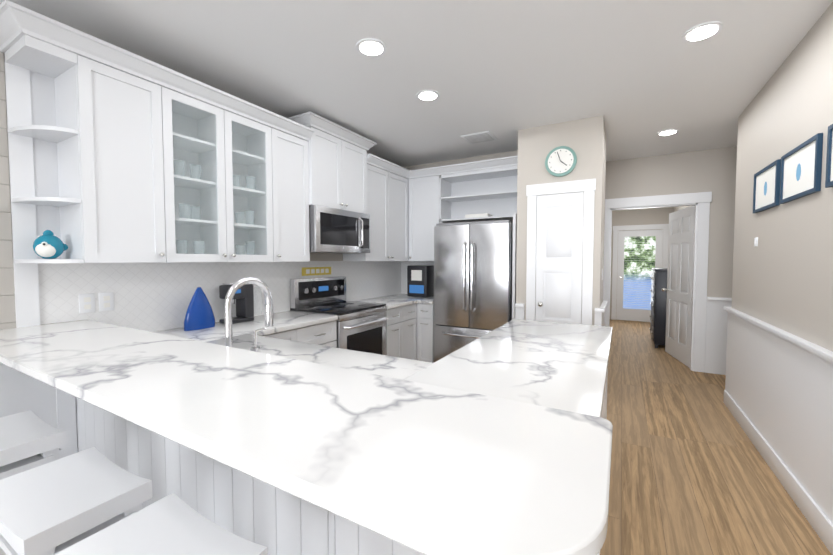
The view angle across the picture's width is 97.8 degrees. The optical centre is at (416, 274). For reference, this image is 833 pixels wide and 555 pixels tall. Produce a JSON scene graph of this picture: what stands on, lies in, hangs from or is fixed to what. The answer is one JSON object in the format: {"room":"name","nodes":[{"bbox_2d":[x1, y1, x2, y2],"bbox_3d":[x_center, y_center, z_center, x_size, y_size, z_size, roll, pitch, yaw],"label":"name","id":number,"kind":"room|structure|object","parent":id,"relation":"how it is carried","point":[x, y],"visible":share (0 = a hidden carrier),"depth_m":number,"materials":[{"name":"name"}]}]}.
{"room":"kitchen","nodes":[
{"label":"kitchen","id":0,"kind":"room"},
{"bbox_2d":[42,153,367,324],"bbox_3d":[-2.258,-0.051,1.950,0.200,2.740,8.320,1,3,29],"label":"wall","id":1,"kind":"structure","parent":0,"point":[326,256],"depth_m":3.98,"materials":[{"name":"beige paint"}]},
{"bbox_2d":[0,0,39,329],"bbox_3d":[-3.126,-0.424,0.167,0.024,1.850,4.190,1,3,29],"label":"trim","id":2,"kind":"structure","parent":1,"relation":"attached to","point":[19,297],"depth_m":1.93,"materials":[{"name":"white wood"}]},
{"bbox_2d":[0,363,77,479],"bbox_3d":[-3.083,0.943,0.279,0.045,0.890,4.330,1,3,29],"label":"wall","id":3,"kind":"structure","parent":1,"relation":"attached to","point":[43,401],"depth_m":2.03,"materials":[{"name":"white paint"}]},
{"bbox_2d":[79,293,94,312],"bbox_3d":[-1.993,0.174,2.201,0.008,0.115,0.075,1,3,29],"label":"electrical outlet","id":4,"kind":"object","parent":1,"relation":"attached to","point":[86,303],"visible":1,"depth_m":2.20,"materials":[{"name":"white plastic"}]},
{"bbox_2d":[99,292,113,310],"bbox_3d":[-1.947,0.171,2.283,0.008,0.115,0.075,1,3,29],"label":"electrical outlet","id":5,"kind":"object","parent":1,"relation":"attached to","point":[106,301],"visible":1,"depth_m":2.28,"materials":[{"name":"white plastic"}]},
{"bbox_2d":[48,32,179,262],"bbox_3d":[-1.801,-0.662,2.195,0.328,1.180,0.457,1,3,29],"label":"upper cabinet","id":6,"kind":"object","parent":1,"relation":"attached to","point":[138,159],"depth_m":2.05,"materials":[{"name":"white wood"}]},
{"bbox_2d":[33,230,67,258],"bbox_3d":[-1.955,-0.160,1.944,0.123,0.156,0.135,1,3,29],"label":"fish figurine","id":7,"kind":"object","parent":6,"relation":"on","point":[48,244],"visible":1,"depth_m":1.91,"materials":[{"name":"teal ceramic"}]},
{"bbox_2d":[38,261,401,331],"bbox_3d":[-1.162,0.106,3.688,0.008,0.485,3.830,1,3,29],"label":"backsplash","id":8,"kind":"structure","parent":1,"relation":"attached to","point":[151,297],"depth_m":2.60,"materials":[{"name":"tile"}]},
{"bbox_2d":[236,112,309,261],"bbox_3d":[-1.234,-0.702,3.198,0.328,1.180,0.457,1,3,29],"label":"upper cabinet","id":9,"kind":"object","parent":1,"relation":"attached to","point":[272,151],"depth_m":3.05,"materials":[{"name":"white wood"}]},
{"bbox_2d":[302,267,330,275],"bbox_3d":[-1.054,-0.036,3.857,0.009,0.085,0.420,1,3,29],"label":"sign","id":10,"kind":"object","parent":1,"relation":"attached to","point":[307,271],"visible":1,"depth_m":3.83,"materials":[{"name":"yellow"}]},
{"bbox_2d":[292,112,367,213],"bbox_3d":[-0.905,-1.050,3.737,0.358,0.790,0.826,1,3,29],"label":"upper cabinet","id":11,"kind":"object","parent":1,"relation":"attached to","point":[337,158],"depth_m":3.57,"materials":[{"name":"white wood"}]},
{"bbox_2d":[309,205,369,253],"bbox_3d":[-0.859,-0.437,3.736,0.442,0.426,0.818,1,3,29],"label":"microwave","id":12,"kind":"object","parent":11,"relation":"attached to","point":[334,230],"visible":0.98,"depth_m":3.55,"materials":[{"name":"silver metal"}]},
{"bbox_2d":[343,156,387,260],"bbox_3d":[-0.584,-0.749,4.348,0.328,1.180,0.527,1,3,29],"label":"upper cabinet","id":13,"kind":"object","parent":1,"relation":"attached to","point":[377,168],"depth_m":4.25,"materials":[{"name":"white wood"}]},
{"bbox_2d":[388,161,411,260],"bbox_3d":[-0.350,-0.763,4.701,0.389,1.180,0.546,1,3,29],"label":"upper cabinet","id":14,"kind":"object","parent":1,"relation":"attached to","point":[399,178],"depth_m":4.67,"materials":[{"name":"white wood"}]},
{"bbox_2d":[8,0,832,166],"bbox_3d":[1.424,-1.511,2.903,5.900,0.100,13.700,1,3,29],"label":"ceiling","id":15,"kind":"structure","parent":0,"point":[639,75],"depth_m":2.44,"materials":[{"name":"white paint"}]},
{"bbox_2d":[356,38,385,56],"bbox_3d":[-0.285,-1.431,2.297,0.190,0.011,0.190,1,3,29],"label":"recessed light","id":16,"kind":"object","parent":15,"relation":"in","point":[371,47],"visible":1,"depth_m":2.28,"materials":[{"name":"white"}]},
{"bbox_2d":[416,90,439,100],"bbox_3d":[0.093,-1.458,2.967,0.190,0.011,0.190,1,3,29],"label":"recessed light","id":17,"kind":"object","parent":15,"relation":"in","point":[427,95],"visible":0.98,"depth_m":2.95,"materials":[{"name":"white"}]},
{"bbox_2d":[461,131,497,143],"bbox_3d":[0.690,-1.497,3.984,0.320,0.013,0.300,1,3,29],"label":"ceiling vent","id":18,"kind":"object","parent":15,"relation":"in","point":[481,137],"visible":0.98,"depth_m":3.96,"materials":[{"name":"white metal"}]},
{"bbox_2d":[657,129,678,135],"bbox_3d":[2.644,-1.493,3.824,0.190,0.011,0.190,1,3,29],"label":"recessed light","id":19,"kind":"object","parent":15,"relation":"in","point":[667,132],"visible":1,"depth_m":3.81,"materials":[{"name":"white"}]},
{"bbox_2d":[682,21,722,42],"bbox_3d":[1.681,-1.424,2.140,0.190,0.011,0.190,1,3,29],"label":"recessed light","id":20,"kind":"object","parent":15,"relation":"in","point":[702,31],"visible":1,"depth_m":2.13,"materials":[{"name":"white"}]},
{"bbox_2d":[404,150,517,220],"bbox_3d":[0.634,-0.174,4.977,1.860,2.740,0.200,1,3,29],"label":"wall","id":21,"kind":"structure","parent":0,"point":[473,159],"depth_m":4.81,"materials":[{"name":"beige paint"}]},
{"bbox_2d":[402,261,433,293],"bbox_3d":[0.148,0.047,5.142,0.800,0.485,0.008,1,3,29],"label":"backsplash","id":22,"kind":"structure","parent":21,"relation":"attached to","point":[404,263],"depth_m":5.31,"materials":[{"name":"tile"}]},
{"bbox_2d":[412,166,451,260],"bbox_3d":[0.163,-0.770,4.870,0.500,1.180,0.405,1,3,29],"label":"upper cabinet","id":23,"kind":"object","parent":21,"relation":"attached to","point":[431,187],"depth_m":4.73,"materials":[{"name":"white wood"}]},
{"bbox_2d":[516,115,605,324],"bbox_3d":[1.575,-0.132,3.948,0.790,2.740,0.730,1,3,29],"label":"wall","id":24,"kind":"structure","parent":0,"point":[584,139],"depth_m":3.60,"materials":[{"name":"beige paint"}]},
{"bbox_2d":[535,192,583,323],"bbox_3d":[1.394,0.226,3.594,0.430,2.038,0.086,1,3,29],"label":"pantry door","id":25,"kind":"structure","parent":24,"relation":"in","point":[559,244],"depth_m":3.60,"materials":[{"name":"white paint"}]},
{"bbox_2d":[545,146,576,176],"bbox_3d":[1.412,-1.107,3.559,0.290,0.290,0.037,1,3,29],"label":"clock","id":26,"kind":"object","parent":24,"relation":"attached to","point":[560,161],"visible":1,"depth_m":3.54,"materials":[{"name":"teal"}]},
{"bbox_2d":[526,178,595,324],"bbox_3d":[1.410,0.172,3.619,0.638,2.160,0.026,1,3,29],"label":"door frame","id":27,"kind":"structure","parent":24,"relation":"attached to","point":[587,187],"depth_m":3.52,"materials":[{"name":"white wood"}]},
{"bbox_2d":[597,301,606,325],"bbox_3d":[1.923,0.776,3.762,0.055,0.940,0.775,1,3,29],"label":"wainscoting","id":28,"kind":"structure","parent":24,"relation":"attached to","point":[600,311],"depth_m":3.45,"materials":[{"name":"white paint"}]},
{"bbox_2d":[610,207,673,321],"bbox_3d":[4.953,-0.309,8.313,1.680,2.740,0.100,1,3,29],"label":"wall","id":29,"kind":"structure","parent":0,"point":[647,216],"depth_m":8.21,"materials":[{"name":"beige paint"}]},
{"bbox_2d":[616,229,662,321],"bbox_3d":[5.010,0.031,8.184,0.860,2.050,0.090,1,3,29],"label":"exterior door","id":30,"kind":"structure","parent":29,"relation":"in","point":[640,253],"depth_m":8.23,"materials":[{"name":"white paint"}]},
{"bbox_2d":[611,224,668,319],"bbox_3d":[5.026,-0.025,8.209,1.080,2.180,0.026,1,3,29],"label":"door frame","id":31,"kind":"structure","parent":29,"relation":"attached to","point":[664,227],"depth_m":8.36,"materials":[{"name":"white wood"}]},
{"bbox_2d":[605,146,736,297],"bbox_3d":[3.786,-0.151,4.417,2.820,2.740,0.100,1,3,29],"label":"wall","id":32,"kind":"structure","parent":0,"point":[713,171],"depth_m":4.47,"materials":[{"name":"beige paint"}]},
{"bbox_2d":[603,192,711,371],"bbox_3d":[3.084,0.091,4.806,1.215,2.225,0.130,1,3,29],"label":"door frame","id":33,"kind":"structure","parent":32,"relation":"attached to","point":[700,202],"depth_m":4.54,"materials":[{"name":"white wood"}]},
{"bbox_2d":[661,206,693,366],"bbox_3d":[3.633,0.144,5.077,0.291,2.080,0.868,1,3,29],"label":"open door","id":34,"kind":"structure","parent":32,"relation":"in","point":[679,280],"depth_m":5.01,"materials":[{"name":"white paint"}]},
{"bbox_2d":[704,297,731,374],"bbox_3d":[4.232,0.762,4.118,1.513,0.940,0.045,1,3,29],"label":"wainscoting","id":35,"kind":"structure","parent":32,"relation":"attached to","point":[716,336],"depth_m":4.44,"materials":[{"name":"white paint"}]},
{"bbox_2d":[600,319,831,554],"bbox_3d":[1.424,1.327,3.018,5.900,0.100,13.700,1,3,29],"label":"floor","id":36,"kind":"structure","parent":0,"point":[692,473],"depth_m":2.39,"materials":[{"name":"brown wood"}]},
{"bbox_2d":[0,410,66,478],"bbox_3d":[-1.538,0.966,1.355,0.437,0.764,0.422,1,3,29],"label":"stool","id":37,"kind":"object","parent":36,"relation":"on","point":[29,439],"visible":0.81,"depth_m":1.33,"materials":[{"name":"white paint"}]},
{"bbox_2d":[0,447,152,554],"bbox_3d":[-0.998,0.979,1.050,0.437,0.764,0.422,1,3,29],"label":"stool","id":38,"kind":"object","parent":36,"relation":"on","point":[55,507],"visible":0.94,"depth_m":0.99,"materials":[{"name":"white paint"}]},
{"bbox_2d":[55,493,267,554],"bbox_3d":[-0.562,0.989,0.805,0.437,0.764,0.422,1,3,29],"label":"stool","id":39,"kind":"object","parent":36,"relation":"on","point":[173,524],"visible":1,"depth_m":0.85,"materials":[{"name":"white paint"}]},
{"bbox_2d":[76,397,334,554],"bbox_3d":[-1.135,0.830,1.697,2.036,1.001,0.060,1,3,29],"label":"panel","id":40,"kind":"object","parent":36,"relation":"on","point":[275,520],"depth_m":1.50,"materials":[{"name":"white wood"}]},
{"bbox_2d":[0,320,612,554],"bbox_3d":[-0.903,0.327,1.296,2.813,0.032,0.517,1,3,29],"label":"bar","id":41,"kind":"object","parent":40,"relation":"on","point":[426,469],"visible":1,"depth_m":0.76,"materials":[{"name":"stone"}]},
{"bbox_2d":[264,327,303,342],"bbox_3d":[-1.303,0.854,2.854,0.608,0.860,0.507,1,3,29],"label":"base cabinet","id":42,"kind":"object","parent":36,"relation":"on","point":[297,334],"depth_m":2.81,"materials":[{"name":"white wood"}]},
{"bbox_2d":[215,311,337,333],"bbox_3d":[-1.192,0.396,3.009,0.630,0.039,0.897,1,3,29],"label":"countertop","id":43,"kind":"structure","parent":42,"relation":"on","point":[287,320],"depth_m":2.95,"materials":[{"name":"stone"}]},
{"bbox_2d":[219,283,261,323],"bbox_3d":[-1.419,0.222,2.947,0.133,0.312,0.300,1,3,29],"label":"coffee maker","id":44,"kind":"object","parent":43,"relation":"on","point":[244,296],"visible":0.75,"depth_m":2.92,"materials":[{"name":"grey plastic"}]},
{"bbox_2d":[155,326,604,416],"bbox_3d":[-0.642,0.445,1.806,2.773,0.039,0.660,1,3,29],"label":"countertop","id":45,"kind":"structure","parent":42,"relation":"on","point":[566,394],"depth_m":1.61,"materials":[{"name":"stone"}]},
{"bbox_2d":[184,287,214,330],"bbox_3d":[-1.571,0.241,2.631,0.092,0.299,0.220,1,3,29],"label":"decoration","id":46,"kind":"object","parent":45,"relation":"on","point":[199,315],"visible":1,"depth_m":2.60,"materials":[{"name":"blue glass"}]},
{"bbox_2d":[224,277,272,346],"bbox_3d":[-0.789,0.219,1.750,0.098,0.415,0.267,1,3,29],"label":"faucet","id":47,"kind":"object","parent":45,"relation":"on","point":[237,285],"visible":0.83,"depth_m":1.69,"materials":[{"name":"silver metal"}]},
{"bbox_2d":[250,327,265,352],"bbox_3d":[-0.685,0.333,1.578,0.039,0.200,0.071,1,3,29],"label":"soap dispenser","id":48,"kind":"object","parent":45,"relation":"on","point":[255,348],"visible":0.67,"depth_m":1.56,"materials":[{"name":"silver metal"}]},
{"bbox_2d":[304,321,336,347],"bbox_3d":[-1.108,0.840,3.199,0.608,0.860,0.515,1,3,29],"label":"base cabinet","id":49,"kind":"object","parent":36,"relation":"on","point":[324,334],"depth_m":3.11,"materials":[{"name":"white wood"}]},
{"bbox_2d":[290,276,387,355],"bbox_3d":[-0.749,0.628,3.723,0.689,1.180,0.756,1,3,29],"label":"range","id":50,"kind":"object","parent":36,"relation":"on","point":[361,326],"visible":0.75,"depth_m":3.63,"materials":[{"name":"silver metal"}]},
{"bbox_2d":[386,306,403,357],"bbox_3d":[-0.504,0.796,4.269,0.608,0.860,0.415,1,3,29],"label":"base cabinet","id":51,"kind":"object","parent":36,"relation":"on","point":[393,315],"depth_m":4.09,"materials":[{"name":"white wood"}]},
{"bbox_2d":[353,294,426,308],"bbox_3d":[-0.273,0.330,4.637,0.630,0.039,1.316,1,3,29],"label":"countertop","id":52,"kind":"structure","parent":51,"relation":"on","point":[398,300],"depth_m":4.45,"materials":[{"name":"stone"}]},
{"bbox_2d":[407,265,433,296],"bbox_3d":[0.070,0.086,4.984,0.300,0.419,0.283,1,3,29],"label":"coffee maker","id":53,"kind":"object","parent":52,"relation":"on","point":[420,280],"visible":0.83,"depth_m":4.87,"materials":[{"name":"black plastic"}]},
{"bbox_2d":[400,303,419,360],"bbox_3d":[-0.327,0.786,4.521,0.667,0.860,0.427,1,3,29],"label":"base cabinet","id":54,"kind":"object","parent":36,"relation":"on","point":[410,331],"depth_m":4.42,"materials":[{"name":"white wood"}]},
{"bbox_2d":[419,296,433,303],"bbox_3d":[0.257,0.326,4.728,0.204,0.039,0.637,1,3,29],"label":"countertop","id":55,"kind":"structure","parent":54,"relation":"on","point":[429,300],"depth_m":4.48,"materials":[{"name":"stone"}]},
{"bbox_2d":[420,303,435,362],"bbox_3d":[0.229,0.777,4.740,0.245,0.860,0.675,1,3,29],"label":"base cabinet","id":56,"kind":"object","parent":36,"relation":"on","point":[427,324],"depth_m":4.49,"materials":[{"name":"white wood"}]},
{"bbox_2d":[434,220,512,361],"bbox_3d":[0.741,0.305,4.402,0.910,1.830,0.691,1,3,29],"label":"fridge","id":57,"kind":"object","parent":36,"relation":"on","point":[472,281],"visible":0.79,"depth_m":4.13,"materials":[{"name":"silver metal"}]},
{"bbox_2d":[601,400,603,417],"bbox_3d":[0.750,0.878,2.243,0.670,0.860,0.594,1,3,29],"label":"base cabinet","id":58,"kind":"object","parent":36,"relation":"on","point":[602,416],"depth_m":2.08,"materials":[{"name":"white wood"}]},
{"bbox_2d":[439,319,611,385],"bbox_3d":[0.770,0.427,2.237,0.739,0.039,1.479,1,3,29],"label":"countertop","id":59,"kind":"structure","parent":58,"relation":"on","point":[561,366],"depth_m":2.00,"materials":[{"name":"stone"}]},
{"bbox_2d":[604,369,607,414],"bbox_3d":[0.975,0.862,2.640,0.670,0.860,0.547,1,3,29],"label":"base cabinet","id":60,"kind":"object","parent":36,"relation":"on","point":[605,393],"depth_m":2.44,"materials":[{"name":"white wood"}]},
{"bbox_2d":[649,268,666,347],"bbox_3d":[4.145,0.531,5.977,0.498,1.250,0.850,1,3,29],"label":"dresser","id":61,"kind":"object","parent":36,"relation":"on","point":[657,328],"visible":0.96,"depth_m":5.70,"materials":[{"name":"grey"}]},
{"bbox_2d":[674,2,832,350],"bbox_3d":[2.382,-0.061,2.191,0.135,2.740,13.300,1,3,29],"label":"wall","id":62,"kind":"structure","parent":0,"point":[782,279],"depth_m":2.32,"materials":[{"name":"beige paint"}]},
{"bbox_2d":[754,237,757,245],"bbox_3d":[2.697,-0.259,2.890,0.011,0.070,0.070,1,3,29],"label":"light switch","id":63,"kind":"object","parent":62,"relation":"attached to","point":[756,241],"visible":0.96,"depth_m":2.87,"materials":[{"name":"white plastic"}]},
{"bbox_2d":[753,159,780,212],"bbox_3d":[2.588,-0.637,2.694,0.021,0.310,0.500,1,3,29],"label":"picture frame","id":64,"kind":"object","parent":62,"relation":"attached to","point":[766,190],"visible":1,"depth_m":2.66,"materials":[{"name":"blue"}]},
{"bbox_2d":[723,307,832,554],"bbox_3d":[1.114,0.927,0.043,0.175,0.940,8.045,1,3,29],"label":"wainscoting","id":65,"kind":"structure","parent":62,"relation":"attached to","point":[778,397],"depth_m":2.22,"materials":[{"name":"white paint"}]},
{"bbox_2d":[779,133,822,203],"bbox_3d":[2.303,-0.616,2.190,0.021,0.310,0.520,1,3,29],"label":"picture frame","id":66,"kind":"object","parent":62,"relation":"attached to","point":[801,171],"visible":1,"depth_m":2.14,"materials":[{"name":"blue"}]},
{"bbox_2d":[825,124,832,187],"bbox_3d":[2.003,-0.595,1.659,0.021,0.310,0.480,1,3,29],"label":"picture frame","id":67,"kind":"object","parent":62,"relation":"attached to","point":[829,172],"visible":1,"depth_m":1.85,"materials":[{"name":"blue wood"}]}
]}

